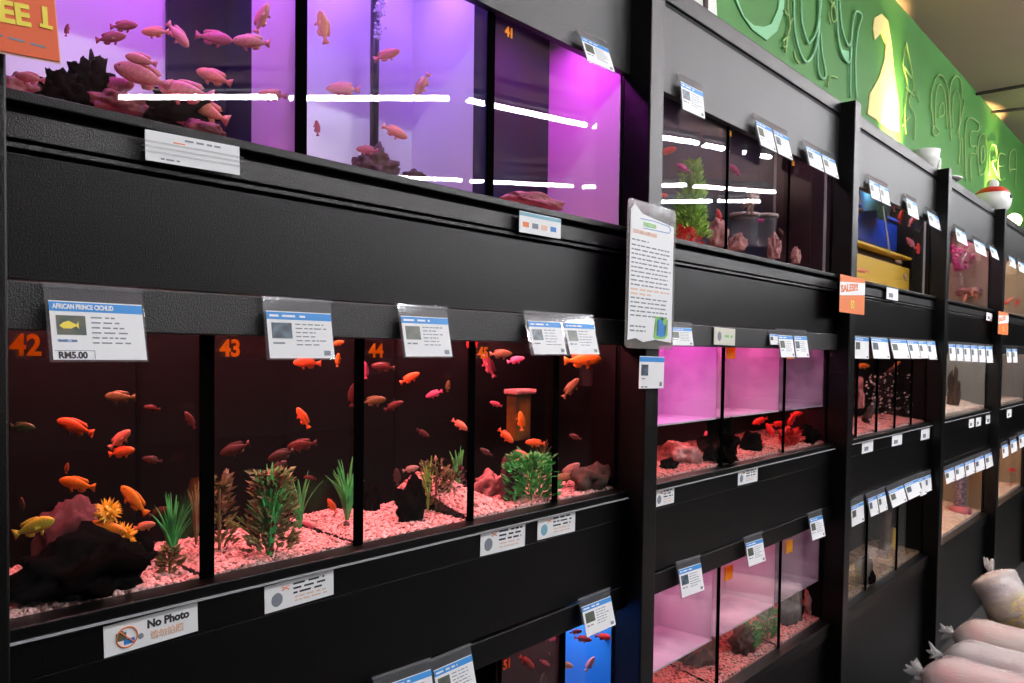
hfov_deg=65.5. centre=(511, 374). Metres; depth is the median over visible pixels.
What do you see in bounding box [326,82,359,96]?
fish
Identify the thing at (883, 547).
driftwood
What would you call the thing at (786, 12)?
vine
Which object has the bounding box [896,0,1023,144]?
ceiling
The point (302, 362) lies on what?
fish
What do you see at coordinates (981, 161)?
chalk letter
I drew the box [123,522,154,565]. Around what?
rock
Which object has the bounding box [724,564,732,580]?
sticker
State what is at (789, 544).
sticker
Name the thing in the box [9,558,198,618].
gravel bed
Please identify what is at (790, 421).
fish
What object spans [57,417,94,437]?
fish
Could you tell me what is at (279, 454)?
fish
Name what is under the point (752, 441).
rock
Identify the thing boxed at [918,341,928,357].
price tag
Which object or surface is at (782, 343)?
picture
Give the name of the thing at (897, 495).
price tag
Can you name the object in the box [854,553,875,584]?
rock
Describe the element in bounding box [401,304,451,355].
price tag
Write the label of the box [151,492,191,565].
plant
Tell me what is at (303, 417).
fish
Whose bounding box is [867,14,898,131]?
painted shape
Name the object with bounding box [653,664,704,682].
gravel bed
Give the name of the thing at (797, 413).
fish
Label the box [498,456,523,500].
rock
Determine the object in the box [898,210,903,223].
fish
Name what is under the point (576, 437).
fish
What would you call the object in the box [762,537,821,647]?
aquarium
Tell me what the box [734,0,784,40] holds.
chalk letter
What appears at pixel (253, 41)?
fish
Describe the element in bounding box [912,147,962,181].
ceramic cup
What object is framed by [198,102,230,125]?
fish
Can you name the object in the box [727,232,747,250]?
rock
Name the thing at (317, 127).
fish
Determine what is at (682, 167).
fish
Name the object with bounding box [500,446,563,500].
plant
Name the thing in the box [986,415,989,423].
notice
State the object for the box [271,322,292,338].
picture
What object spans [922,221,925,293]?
strip
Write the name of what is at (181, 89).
fish
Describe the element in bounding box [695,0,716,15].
parcel
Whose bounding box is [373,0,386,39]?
bubbles
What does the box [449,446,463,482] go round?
plant
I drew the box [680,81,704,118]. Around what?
price tag
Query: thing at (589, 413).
aquarium
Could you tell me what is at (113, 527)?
fish
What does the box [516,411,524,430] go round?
fish
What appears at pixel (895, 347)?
picture
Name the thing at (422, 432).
fish
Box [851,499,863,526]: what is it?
price tag
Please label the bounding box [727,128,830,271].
aquarium
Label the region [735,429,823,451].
gravel bed
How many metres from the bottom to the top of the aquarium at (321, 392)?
0.430 m
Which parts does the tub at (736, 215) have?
lid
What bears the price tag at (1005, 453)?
attached to the rack at (1010, 518)
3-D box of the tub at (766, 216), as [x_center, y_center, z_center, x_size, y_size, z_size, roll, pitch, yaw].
[0.862,-0.498,2.730,0.098,0.104,0.098,2,2,41]
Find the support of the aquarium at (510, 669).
on the rack at (81, 201)
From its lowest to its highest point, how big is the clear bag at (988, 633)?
0.198 m
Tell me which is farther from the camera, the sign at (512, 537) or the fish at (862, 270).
the fish at (862, 270)
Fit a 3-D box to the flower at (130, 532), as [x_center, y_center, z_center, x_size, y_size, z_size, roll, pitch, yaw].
[-0.527,0.219,1.078,0.042,0.046,0.040,1,2,-1]
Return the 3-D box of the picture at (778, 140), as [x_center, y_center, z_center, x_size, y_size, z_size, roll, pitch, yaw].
[0.787,-0.691,2.350,0.001,0.025,0.032,-17,-10,40]
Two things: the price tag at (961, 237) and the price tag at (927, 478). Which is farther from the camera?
the price tag at (961, 237)
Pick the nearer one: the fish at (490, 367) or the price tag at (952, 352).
the fish at (490, 367)
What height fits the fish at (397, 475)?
0.032 m
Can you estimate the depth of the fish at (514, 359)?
1.70 m
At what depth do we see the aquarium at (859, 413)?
3.66 m
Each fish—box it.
[10,422,35,432]
[11,516,53,539]
[15,71,45,84]
[19,497,24,510]
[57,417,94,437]
[59,475,95,491]
[64,24,69,36]
[65,463,69,472]
[93,520,126,535]
[95,31,125,44]
[105,390,135,403]
[107,77,134,91]
[107,429,130,449]
[108,446,134,457]
[110,20,137,32]
[114,61,172,92]
[120,486,149,516]
[125,52,157,67]
[134,521,155,530]
[141,26,168,38]
[142,456,161,463]
[144,404,160,411]
[148,506,166,517]
[158,79,214,104]
[165,20,188,47]
[184,411,196,429]
[195,29,232,47]
[196,67,233,87]
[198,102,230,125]
[220,440,250,456]
[232,33,269,50]
[252,3,270,33]
[257,88,286,101]
[268,447,294,461]
[268,460,286,476]
[287,439,316,452]
[293,358,320,369]
[296,408,310,429]
[302,521,313,528]
[304,475,316,480]
[313,120,319,135]
[314,10,330,44]
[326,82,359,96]
[327,499,337,513]
[333,340,343,345]
[335,353,340,366]
[348,383,353,406]
[356,145,377,154]
[364,361,368,378]
[364,395,385,406]
[371,362,394,372]
[373,48,399,61]
[381,123,407,139]
[384,401,403,411]
[392,468,400,485]
[399,372,419,384]
[402,465,418,472]
[414,72,431,96]
[416,428,428,436]
[426,389,442,398]
[445,380,450,391]
[451,418,467,430]
[480,448,492,455]
[482,354,496,378]
[489,349,511,359]
[490,401,501,407]
[497,427,512,442]
[507,356,524,363]
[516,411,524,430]
[518,655,533,667]
[525,439,544,447]
[540,659,549,665]
[540,673,546,682]
[558,473,569,482]
[561,378,578,398]
[562,463,579,473]
[564,354,601,368]
[565,661,572,669]
[569,434,580,440]
[569,629,581,634]
[574,635,591,643]
[584,657,594,671]
[595,633,612,641]
[663,147,675,154]
[677,164,689,172]
[715,209,722,220]
[730,164,740,176]
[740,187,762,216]
[752,417,767,424]
[753,219,763,222]
[765,423,774,437]
[770,421,781,426]
[786,415,794,426]
[791,411,802,416]
[857,268,868,273]
[859,363,869,369]
[886,367,897,372]
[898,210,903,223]
[906,237,916,248]
[908,217,914,226]
[916,243,919,253]
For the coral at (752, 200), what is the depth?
2.49 m
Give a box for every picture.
[56,315,86,334]
[59,321,78,328]
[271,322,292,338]
[405,326,420,339]
[438,674,450,682]
[523,221,528,226]
[532,223,537,228]
[532,329,543,339]
[567,330,577,340]
[584,43,594,53]
[585,610,595,622]
[641,365,647,375]
[672,332,678,337]
[681,574,688,585]
[683,89,689,100]
[748,547,753,555]
[758,127,764,136]
[776,136,781,145]
[780,341,784,347]
[873,343,878,349]
[892,344,897,349]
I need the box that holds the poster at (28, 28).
[0,0,60,63]
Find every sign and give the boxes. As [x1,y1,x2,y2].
[103,602,197,657]
[142,129,243,174]
[264,570,333,613]
[480,524,524,555]
[519,210,560,238]
[537,512,574,539]
[656,488,673,506]
[714,327,734,345]
[738,468,757,485]
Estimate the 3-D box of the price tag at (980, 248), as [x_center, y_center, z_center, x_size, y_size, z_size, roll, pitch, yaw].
[2.588,-0.711,4.406,0.024,0.093,0.293,2,2,41]
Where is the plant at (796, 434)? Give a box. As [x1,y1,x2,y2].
[777,427,805,445]
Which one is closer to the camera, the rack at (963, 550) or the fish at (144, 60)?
the fish at (144, 60)
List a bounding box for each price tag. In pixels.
[42,282,146,359]
[266,297,333,357]
[393,669,432,682]
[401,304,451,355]
[431,651,475,682]
[528,312,599,355]
[579,587,615,636]
[580,36,614,71]
[671,322,693,345]
[675,555,704,597]
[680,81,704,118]
[743,531,765,566]
[755,120,792,159]
[769,334,778,344]
[775,328,808,356]
[803,143,838,178]
[807,508,824,540]
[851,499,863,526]
[855,337,868,358]
[866,487,887,516]
[868,175,890,205]
[871,337,889,358]
[886,480,906,507]
[890,338,909,357]
[902,475,921,499]
[906,194,918,219]
[907,339,920,358]
[917,472,926,495]
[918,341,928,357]
[924,470,931,491]
[927,210,940,230]
[927,340,936,359]
[944,463,954,483]
[949,344,955,360]
[954,459,964,480]
[955,228,967,245]
[955,343,963,360]
[963,345,970,360]
[964,455,974,476]
[971,344,977,361]
[973,237,986,256]
[975,451,984,472]
[978,346,985,361]
[985,448,992,468]
[986,345,992,362]
[989,244,998,260]
[1001,440,1008,458]
[1006,349,1011,362]
[1009,256,1015,268]
[1010,435,1016,452]
[1012,349,1017,362]
[1016,258,1023,273]
[1018,430,1023,448]
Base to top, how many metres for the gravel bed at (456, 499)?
0.077 m
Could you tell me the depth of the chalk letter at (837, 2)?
4.49 m
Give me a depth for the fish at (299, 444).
1.29 m
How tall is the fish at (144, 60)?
0.021 m
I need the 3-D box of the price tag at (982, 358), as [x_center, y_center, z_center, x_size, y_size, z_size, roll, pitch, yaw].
[2.657,-0.120,4.504,0.015,0.102,0.173,2,2,41]
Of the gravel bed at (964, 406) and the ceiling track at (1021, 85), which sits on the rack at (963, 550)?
the gravel bed at (964, 406)
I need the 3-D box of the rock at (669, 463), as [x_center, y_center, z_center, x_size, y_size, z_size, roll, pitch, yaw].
[0.414,0.234,2.109,0.044,0.034,0.080,2,2,41]
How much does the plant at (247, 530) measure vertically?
0.063 m
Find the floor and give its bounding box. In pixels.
[909,562,1023,682]
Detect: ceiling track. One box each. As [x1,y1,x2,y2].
[976,84,1023,95]
[991,107,1023,113]
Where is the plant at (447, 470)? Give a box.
[419,455,454,509]
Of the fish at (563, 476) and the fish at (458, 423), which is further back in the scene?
the fish at (563, 476)
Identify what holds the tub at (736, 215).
on the gravel bed
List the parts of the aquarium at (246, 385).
pane, panel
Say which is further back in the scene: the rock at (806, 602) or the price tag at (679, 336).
the rock at (806, 602)
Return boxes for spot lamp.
[1008,214,1021,224]
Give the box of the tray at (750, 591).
[711,544,774,637]
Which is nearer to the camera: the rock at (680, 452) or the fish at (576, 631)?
the fish at (576, 631)
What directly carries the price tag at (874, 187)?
attached to the rack at (892, 623)
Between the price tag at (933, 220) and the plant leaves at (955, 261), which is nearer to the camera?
the price tag at (933, 220)
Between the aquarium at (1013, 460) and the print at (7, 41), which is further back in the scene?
the aquarium at (1013, 460)
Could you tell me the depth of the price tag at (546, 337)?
1.58 m
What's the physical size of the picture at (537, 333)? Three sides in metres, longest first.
0.030 x 0.022 x 0.001 m
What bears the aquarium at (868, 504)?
on the rack at (892, 623)
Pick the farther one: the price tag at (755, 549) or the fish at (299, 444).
the price tag at (755, 549)
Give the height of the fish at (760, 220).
0.016 m
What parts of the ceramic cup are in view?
handle, dish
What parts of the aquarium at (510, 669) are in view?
pane, pane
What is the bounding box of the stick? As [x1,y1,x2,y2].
[890,527,895,549]
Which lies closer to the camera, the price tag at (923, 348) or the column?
the price tag at (923, 348)
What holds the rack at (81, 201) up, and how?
on the floor
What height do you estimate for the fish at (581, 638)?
0.019 m
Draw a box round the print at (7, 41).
[0,34,45,48]
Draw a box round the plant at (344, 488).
[325,456,352,520]
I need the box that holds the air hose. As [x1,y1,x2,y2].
[882,206,890,254]
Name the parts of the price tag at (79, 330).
price frame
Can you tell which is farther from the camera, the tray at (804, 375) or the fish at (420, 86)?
the tray at (804, 375)
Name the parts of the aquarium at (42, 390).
panel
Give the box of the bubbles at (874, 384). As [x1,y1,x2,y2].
[865,372,912,426]
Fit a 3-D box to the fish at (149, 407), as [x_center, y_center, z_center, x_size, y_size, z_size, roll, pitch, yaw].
[-0.510,0.047,1.130,0.024,0.011,0.006,0,2,-11]
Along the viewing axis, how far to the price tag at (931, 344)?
3.69 m
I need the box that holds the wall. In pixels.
[716,0,1023,227]
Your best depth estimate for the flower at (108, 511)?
1.06 m
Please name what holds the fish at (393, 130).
in the aquarium at (447, 127)
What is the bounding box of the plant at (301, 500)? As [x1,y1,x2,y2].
[284,472,322,527]
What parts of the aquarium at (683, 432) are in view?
panel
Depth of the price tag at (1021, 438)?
5.53 m
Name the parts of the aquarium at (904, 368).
panel, pane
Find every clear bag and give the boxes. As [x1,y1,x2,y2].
[907,655,1023,682]
[928,639,1023,678]
[942,618,1023,655]
[971,558,1023,632]
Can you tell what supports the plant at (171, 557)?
on the gravel bed at (151, 579)
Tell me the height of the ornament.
0.116 m
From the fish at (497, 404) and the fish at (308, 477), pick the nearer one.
the fish at (308, 477)
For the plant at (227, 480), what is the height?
0.127 m
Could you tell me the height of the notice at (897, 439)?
0.044 m
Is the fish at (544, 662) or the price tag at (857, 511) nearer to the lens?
the fish at (544, 662)
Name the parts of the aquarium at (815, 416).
panel, pane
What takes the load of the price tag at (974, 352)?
attached to the rack at (963, 550)
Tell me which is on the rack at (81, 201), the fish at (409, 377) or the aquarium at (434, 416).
the aquarium at (434, 416)
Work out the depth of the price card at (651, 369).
1.79 m
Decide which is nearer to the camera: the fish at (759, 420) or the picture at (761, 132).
the picture at (761, 132)
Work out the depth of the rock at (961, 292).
4.80 m
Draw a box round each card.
[639,356,663,388]
[839,274,864,314]
[998,311,1008,334]
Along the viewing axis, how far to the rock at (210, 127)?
1.13 m
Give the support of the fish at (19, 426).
in the aquarium at (42, 390)
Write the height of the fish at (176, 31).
0.039 m
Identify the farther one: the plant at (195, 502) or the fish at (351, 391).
the fish at (351, 391)
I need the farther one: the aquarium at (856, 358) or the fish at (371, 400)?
the aquarium at (856, 358)
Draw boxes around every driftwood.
[862,399,875,422]
[877,511,891,558]
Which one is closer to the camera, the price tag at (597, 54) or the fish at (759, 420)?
the price tag at (597, 54)
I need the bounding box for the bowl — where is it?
[912,147,940,167]
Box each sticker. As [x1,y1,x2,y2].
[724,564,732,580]
[726,347,735,358]
[786,539,792,553]
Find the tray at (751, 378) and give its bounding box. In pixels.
[716,347,779,418]
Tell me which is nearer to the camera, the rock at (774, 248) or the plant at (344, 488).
the plant at (344, 488)
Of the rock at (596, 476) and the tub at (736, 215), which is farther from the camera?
the tub at (736, 215)
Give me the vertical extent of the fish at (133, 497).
0.045 m
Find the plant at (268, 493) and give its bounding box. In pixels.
[246,462,293,554]
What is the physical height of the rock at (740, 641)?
0.092 m
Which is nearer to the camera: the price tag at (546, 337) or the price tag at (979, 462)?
the price tag at (546, 337)
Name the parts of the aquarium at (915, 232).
pane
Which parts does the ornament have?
lid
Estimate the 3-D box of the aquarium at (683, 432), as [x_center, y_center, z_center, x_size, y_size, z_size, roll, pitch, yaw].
[0.645,0.052,2.448,0.222,0.430,0.425,2,2,41]
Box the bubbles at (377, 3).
[373,0,386,11]
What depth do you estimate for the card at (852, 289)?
2.76 m
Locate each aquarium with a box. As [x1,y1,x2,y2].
[6,0,301,152]
[8,280,207,579]
[136,288,360,577]
[284,298,472,544]
[301,0,491,195]
[393,305,556,520]
[474,633,562,682]
[480,311,616,501]
[490,13,620,224]
[563,624,611,682]
[657,325,784,465]
[661,96,789,262]
[670,541,780,682]
[715,567,719,682]
[719,347,723,465]
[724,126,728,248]
[725,328,826,452]
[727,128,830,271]
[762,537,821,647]
[849,489,921,569]
[849,504,897,589]
[853,358,877,436]
[853,358,912,429]
[854,358,857,436]
[859,193,929,294]
[862,351,925,426]
[864,505,867,590]
[873,358,896,431]
[943,459,981,509]
[946,343,985,404]
[949,235,988,307]
[999,441,1021,485]
[1001,354,1023,397]
[1004,260,1023,315]
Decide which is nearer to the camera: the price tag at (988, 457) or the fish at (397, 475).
the fish at (397, 475)
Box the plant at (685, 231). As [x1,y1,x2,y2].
[675,223,705,243]
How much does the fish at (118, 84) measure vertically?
0.031 m
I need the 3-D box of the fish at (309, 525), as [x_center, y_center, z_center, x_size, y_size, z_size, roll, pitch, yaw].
[-0.341,0.252,1.335,0.020,0.014,0.005,0,2,-11]
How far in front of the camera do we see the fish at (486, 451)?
1.66 m
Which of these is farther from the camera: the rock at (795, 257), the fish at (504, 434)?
the rock at (795, 257)
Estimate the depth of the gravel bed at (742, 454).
2.45 m
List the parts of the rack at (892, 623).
panel, fascia panel, price rail, edge trim, fascia panel, price rail, header panel, panel, post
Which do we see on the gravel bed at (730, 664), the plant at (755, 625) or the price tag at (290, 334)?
the plant at (755, 625)
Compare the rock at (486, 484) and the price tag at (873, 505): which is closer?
the rock at (486, 484)
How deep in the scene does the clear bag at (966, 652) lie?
3.14 m
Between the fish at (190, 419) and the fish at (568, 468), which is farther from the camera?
the fish at (568, 468)
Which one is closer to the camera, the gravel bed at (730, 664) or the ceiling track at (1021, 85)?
the gravel bed at (730, 664)
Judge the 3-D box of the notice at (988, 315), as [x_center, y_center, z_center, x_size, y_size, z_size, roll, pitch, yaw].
[2.786,-0.339,4.646,0.001,0.051,0.155,2,2,41]
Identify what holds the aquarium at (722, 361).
on the rack at (741, 83)
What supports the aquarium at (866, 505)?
on the rack at (892, 623)
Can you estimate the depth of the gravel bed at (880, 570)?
3.46 m
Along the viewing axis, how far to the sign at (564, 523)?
1.62 m
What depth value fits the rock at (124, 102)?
1.06 m
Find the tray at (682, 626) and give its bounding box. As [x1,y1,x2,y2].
[653,570,712,672]
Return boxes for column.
[948,464,971,514]
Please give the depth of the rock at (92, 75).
1.08 m
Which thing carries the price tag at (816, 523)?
attached to the rack at (741, 83)
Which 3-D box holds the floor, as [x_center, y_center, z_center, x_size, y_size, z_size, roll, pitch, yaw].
[9.664,1.521,4.848,11.800,0.100,32.000,2,2,41]
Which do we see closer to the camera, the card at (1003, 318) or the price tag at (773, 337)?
the price tag at (773, 337)
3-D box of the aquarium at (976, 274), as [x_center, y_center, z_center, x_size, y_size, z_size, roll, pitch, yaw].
[2.366,-0.633,4.374,0.222,0.534,1.282,2,2,41]
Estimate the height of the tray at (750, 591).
0.258 m
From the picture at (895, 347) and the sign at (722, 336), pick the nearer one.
the sign at (722, 336)
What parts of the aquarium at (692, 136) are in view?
panel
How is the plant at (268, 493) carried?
on the gravel bed at (229, 558)
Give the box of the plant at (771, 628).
[756,607,777,639]
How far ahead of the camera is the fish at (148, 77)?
1.07 m
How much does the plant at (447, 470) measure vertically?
0.106 m
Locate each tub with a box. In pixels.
[729,211,759,244]
[750,213,778,245]
[857,240,911,289]
[858,203,898,251]
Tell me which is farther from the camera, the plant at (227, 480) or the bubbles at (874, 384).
the bubbles at (874, 384)
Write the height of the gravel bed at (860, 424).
0.045 m
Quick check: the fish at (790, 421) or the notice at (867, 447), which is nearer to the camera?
the fish at (790, 421)
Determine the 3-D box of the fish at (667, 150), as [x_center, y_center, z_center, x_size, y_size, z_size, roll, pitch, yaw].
[0.416,-0.598,2.129,0.047,0.025,0.011,0,2,-11]
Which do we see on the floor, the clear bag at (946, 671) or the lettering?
the clear bag at (946, 671)
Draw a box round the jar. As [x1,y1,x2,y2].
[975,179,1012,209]
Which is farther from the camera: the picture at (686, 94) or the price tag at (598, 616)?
the picture at (686, 94)
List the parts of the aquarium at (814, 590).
pane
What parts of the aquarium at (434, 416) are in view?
panel, pane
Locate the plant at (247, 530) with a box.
[228,513,260,548]
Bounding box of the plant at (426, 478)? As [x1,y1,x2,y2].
[419,455,435,511]
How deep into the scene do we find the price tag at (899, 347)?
3.30 m
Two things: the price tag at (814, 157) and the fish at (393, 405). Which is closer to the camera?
the fish at (393, 405)
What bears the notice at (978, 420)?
attached to the rack at (963, 550)
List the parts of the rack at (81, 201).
post, fascia panel, price rail, edge trim, fascia panel, price rail, header panel, panel, post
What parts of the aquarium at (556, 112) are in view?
panel, pane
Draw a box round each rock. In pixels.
[6,71,43,92]
[10,521,156,604]
[30,494,98,555]
[35,67,89,103]
[67,49,115,105]
[86,88,148,117]
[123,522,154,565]
[137,86,223,126]
[182,118,226,135]
[351,141,399,174]
[363,484,381,511]
[395,472,426,521]
[400,168,427,181]
[474,468,500,496]
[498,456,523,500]
[499,191,565,210]
[569,462,611,490]
[657,440,702,462]
[659,457,678,468]
[676,637,715,668]
[696,416,739,463]
[707,217,728,246]
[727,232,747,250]
[727,623,755,655]
[739,430,762,451]
[767,231,781,258]
[780,594,804,625]
[790,246,800,263]
[800,424,821,444]
[801,588,811,614]
[854,376,864,407]
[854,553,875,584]
[947,365,960,405]
[955,287,982,296]
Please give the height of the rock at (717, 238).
0.087 m
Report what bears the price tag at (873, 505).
attached to the rack at (892, 623)
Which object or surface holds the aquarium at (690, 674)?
on the rack at (741, 83)
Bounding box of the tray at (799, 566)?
[774,529,818,603]
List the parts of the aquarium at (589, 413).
panel, pane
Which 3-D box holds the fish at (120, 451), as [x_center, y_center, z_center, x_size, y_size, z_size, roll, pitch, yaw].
[-0.542,0.107,1.106,0.037,0.017,0.009,1,2,11]
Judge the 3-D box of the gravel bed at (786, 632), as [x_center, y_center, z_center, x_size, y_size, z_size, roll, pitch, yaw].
[0.900,0.858,2.777,0.205,0.058,0.374,2,2,41]
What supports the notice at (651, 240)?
attached to the rack at (81, 201)
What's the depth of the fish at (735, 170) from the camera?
2.48 m
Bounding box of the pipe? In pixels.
[370,0,379,146]
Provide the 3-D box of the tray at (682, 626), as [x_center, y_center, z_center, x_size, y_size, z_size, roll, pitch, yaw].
[0.355,0.618,2.125,0.174,0.258,0.436,2,2,41]
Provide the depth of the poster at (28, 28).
0.82 m
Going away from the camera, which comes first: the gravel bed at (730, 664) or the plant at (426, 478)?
the plant at (426, 478)
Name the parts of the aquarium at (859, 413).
panel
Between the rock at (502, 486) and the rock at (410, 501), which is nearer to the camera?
the rock at (410, 501)
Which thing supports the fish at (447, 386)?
in the aquarium at (434, 416)
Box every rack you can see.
[0,0,664,682]
[654,0,860,682]
[846,116,951,682]
[938,179,1006,649]
[996,217,1023,571]
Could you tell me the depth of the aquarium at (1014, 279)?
5.83 m
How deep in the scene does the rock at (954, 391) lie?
4.55 m
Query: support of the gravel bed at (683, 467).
on the rack at (741, 83)
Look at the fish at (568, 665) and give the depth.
1.73 m
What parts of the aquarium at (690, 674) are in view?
pane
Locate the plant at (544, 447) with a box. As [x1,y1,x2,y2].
[534,439,550,469]
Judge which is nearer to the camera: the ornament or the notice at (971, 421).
the ornament
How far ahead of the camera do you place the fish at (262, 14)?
1.15 m
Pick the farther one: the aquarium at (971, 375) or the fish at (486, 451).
the aquarium at (971, 375)
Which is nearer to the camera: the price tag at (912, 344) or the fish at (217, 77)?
the fish at (217, 77)
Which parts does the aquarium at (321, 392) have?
pane, panel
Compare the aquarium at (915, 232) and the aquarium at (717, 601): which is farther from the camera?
the aquarium at (915, 232)
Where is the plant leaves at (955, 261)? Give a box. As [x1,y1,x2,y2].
[950,241,975,271]
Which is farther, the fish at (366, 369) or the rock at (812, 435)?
the rock at (812, 435)
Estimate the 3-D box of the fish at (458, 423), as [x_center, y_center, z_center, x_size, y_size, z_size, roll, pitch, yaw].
[-0.104,0.097,1.574,0.034,0.026,0.009,1,2,11]
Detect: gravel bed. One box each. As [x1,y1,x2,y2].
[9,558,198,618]
[153,521,352,574]
[287,501,464,542]
[397,471,549,518]
[524,470,612,500]
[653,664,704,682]
[657,440,779,464]
[657,447,717,478]
[671,629,774,682]
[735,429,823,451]
[746,603,818,646]
[848,584,862,599]
[849,538,919,568]
[849,554,893,589]
[853,416,908,427]
[853,420,891,431]
[853,427,873,435]
[872,413,922,424]
[941,500,980,537]
[945,396,983,416]
[998,482,1019,500]
[1001,397,1022,404]
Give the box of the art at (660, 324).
[653,317,667,338]
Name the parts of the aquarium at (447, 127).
panel, pane, pane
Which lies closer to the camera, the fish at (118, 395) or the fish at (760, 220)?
the fish at (118, 395)
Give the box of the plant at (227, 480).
[214,468,241,549]
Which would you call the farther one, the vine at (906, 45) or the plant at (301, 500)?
the vine at (906, 45)
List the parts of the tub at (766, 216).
lid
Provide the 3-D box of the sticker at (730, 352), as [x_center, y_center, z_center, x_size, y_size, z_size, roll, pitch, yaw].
[0.618,-0.068,2.247,0.002,0.044,0.056,2,2,41]
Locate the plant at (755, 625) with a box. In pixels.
[737,619,762,650]
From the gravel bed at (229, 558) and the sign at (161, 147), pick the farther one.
the gravel bed at (229, 558)
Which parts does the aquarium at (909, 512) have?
panel, pane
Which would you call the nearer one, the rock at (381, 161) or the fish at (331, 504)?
the fish at (331, 504)
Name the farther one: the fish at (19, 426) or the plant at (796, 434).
the plant at (796, 434)
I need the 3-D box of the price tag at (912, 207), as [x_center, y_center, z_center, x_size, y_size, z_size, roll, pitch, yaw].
[1.715,-0.721,3.416,0.021,0.097,0.171,2,2,41]
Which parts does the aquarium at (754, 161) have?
panel, corner strip, pane, corner strip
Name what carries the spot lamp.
on the rack at (1010, 518)
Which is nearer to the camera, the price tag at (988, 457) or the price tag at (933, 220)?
the price tag at (933, 220)
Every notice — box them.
[627,203,673,349]
[862,440,872,453]
[886,287,897,300]
[892,434,901,445]
[921,428,929,439]
[969,419,973,427]
[976,417,980,425]
[986,312,991,321]
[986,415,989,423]
[1007,409,1011,417]
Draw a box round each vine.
[781,0,799,63]
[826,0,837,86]
[902,42,919,139]
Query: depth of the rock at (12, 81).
1.01 m
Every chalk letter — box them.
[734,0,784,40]
[792,0,826,79]
[835,0,862,97]
[839,43,848,60]
[929,74,964,172]
[964,117,979,180]
[977,133,987,175]
[988,144,998,176]
[997,153,1005,180]
[1008,149,1016,186]
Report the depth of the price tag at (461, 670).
1.39 m
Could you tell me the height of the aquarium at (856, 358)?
0.430 m
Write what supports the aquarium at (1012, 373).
on the rack at (1010, 518)
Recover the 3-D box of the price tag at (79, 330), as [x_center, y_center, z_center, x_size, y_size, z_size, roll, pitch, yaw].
[-0.483,-0.060,0.928,0.025,0.090,0.111,2,2,41]
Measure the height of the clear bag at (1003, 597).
0.350 m
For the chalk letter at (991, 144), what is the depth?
7.36 m
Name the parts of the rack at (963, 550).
panel, price rail, fascia panel, edge trim, fascia panel, price rail, header panel, panel, post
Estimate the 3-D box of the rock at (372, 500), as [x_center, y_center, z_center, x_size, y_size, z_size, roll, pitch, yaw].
[-0.266,0.234,1.519,0.024,0.054,0.042,2,2,41]
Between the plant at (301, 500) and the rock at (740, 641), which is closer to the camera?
the plant at (301, 500)
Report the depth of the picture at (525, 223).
1.51 m
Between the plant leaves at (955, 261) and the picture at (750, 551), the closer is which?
the picture at (750, 551)
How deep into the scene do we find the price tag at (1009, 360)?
5.10 m
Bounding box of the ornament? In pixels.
[504,388,535,440]
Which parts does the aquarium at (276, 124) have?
panel, pane, pane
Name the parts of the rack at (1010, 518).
panel, price rail, fascia panel, price rail, fascia panel, header panel, panel, post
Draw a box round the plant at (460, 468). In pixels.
[437,464,466,503]
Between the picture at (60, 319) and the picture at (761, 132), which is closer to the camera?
the picture at (60, 319)
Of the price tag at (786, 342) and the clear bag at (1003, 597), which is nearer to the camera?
the price tag at (786, 342)
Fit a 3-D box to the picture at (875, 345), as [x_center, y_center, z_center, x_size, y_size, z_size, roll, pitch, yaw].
[1.404,-0.111,3.074,0.001,0.027,0.062,-10,-6,41]
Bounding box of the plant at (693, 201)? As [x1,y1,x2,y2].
[672,156,713,238]
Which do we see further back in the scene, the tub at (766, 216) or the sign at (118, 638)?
the tub at (766, 216)
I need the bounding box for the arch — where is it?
[859,190,890,219]
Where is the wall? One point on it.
(927, 61)
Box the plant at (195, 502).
[187,481,198,544]
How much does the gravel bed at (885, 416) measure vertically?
0.044 m
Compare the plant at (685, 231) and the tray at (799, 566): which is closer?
the plant at (685, 231)
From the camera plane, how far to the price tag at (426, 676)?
1.33 m
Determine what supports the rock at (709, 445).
on the gravel bed at (742, 454)
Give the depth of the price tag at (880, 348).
3.12 m
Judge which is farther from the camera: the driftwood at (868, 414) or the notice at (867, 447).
the driftwood at (868, 414)
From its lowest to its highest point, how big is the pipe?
0.475 m
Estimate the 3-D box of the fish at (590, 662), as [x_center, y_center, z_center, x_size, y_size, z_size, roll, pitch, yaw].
[0.177,0.662,1.822,0.025,0.036,0.009,1,2,15]
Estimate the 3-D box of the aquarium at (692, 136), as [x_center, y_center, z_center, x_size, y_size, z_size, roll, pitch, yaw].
[0.653,-0.594,2.428,0.222,0.534,0.425,2,2,41]
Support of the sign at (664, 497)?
attached to the rack at (741, 83)
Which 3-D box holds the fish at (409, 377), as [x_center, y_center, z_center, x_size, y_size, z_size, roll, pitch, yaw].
[-0.194,0.007,1.503,0.039,0.026,0.010,1,2,11]
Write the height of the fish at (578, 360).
0.040 m
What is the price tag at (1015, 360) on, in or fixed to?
attached to the rack at (1010, 518)
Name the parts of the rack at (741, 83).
price rail, fascia panel, edge trim, price rail, header panel, fascia panel, panel, panel, post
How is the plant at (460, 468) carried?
on the gravel bed at (456, 499)
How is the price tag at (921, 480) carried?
attached to the rack at (892, 623)
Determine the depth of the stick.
3.79 m
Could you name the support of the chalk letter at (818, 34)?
attached to the wall
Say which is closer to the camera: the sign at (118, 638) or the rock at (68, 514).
the sign at (118, 638)
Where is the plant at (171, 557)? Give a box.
[154,542,187,572]
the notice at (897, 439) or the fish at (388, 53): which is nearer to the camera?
the fish at (388, 53)
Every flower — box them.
[93,497,122,522]
[116,522,137,540]
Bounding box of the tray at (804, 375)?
[778,349,823,410]

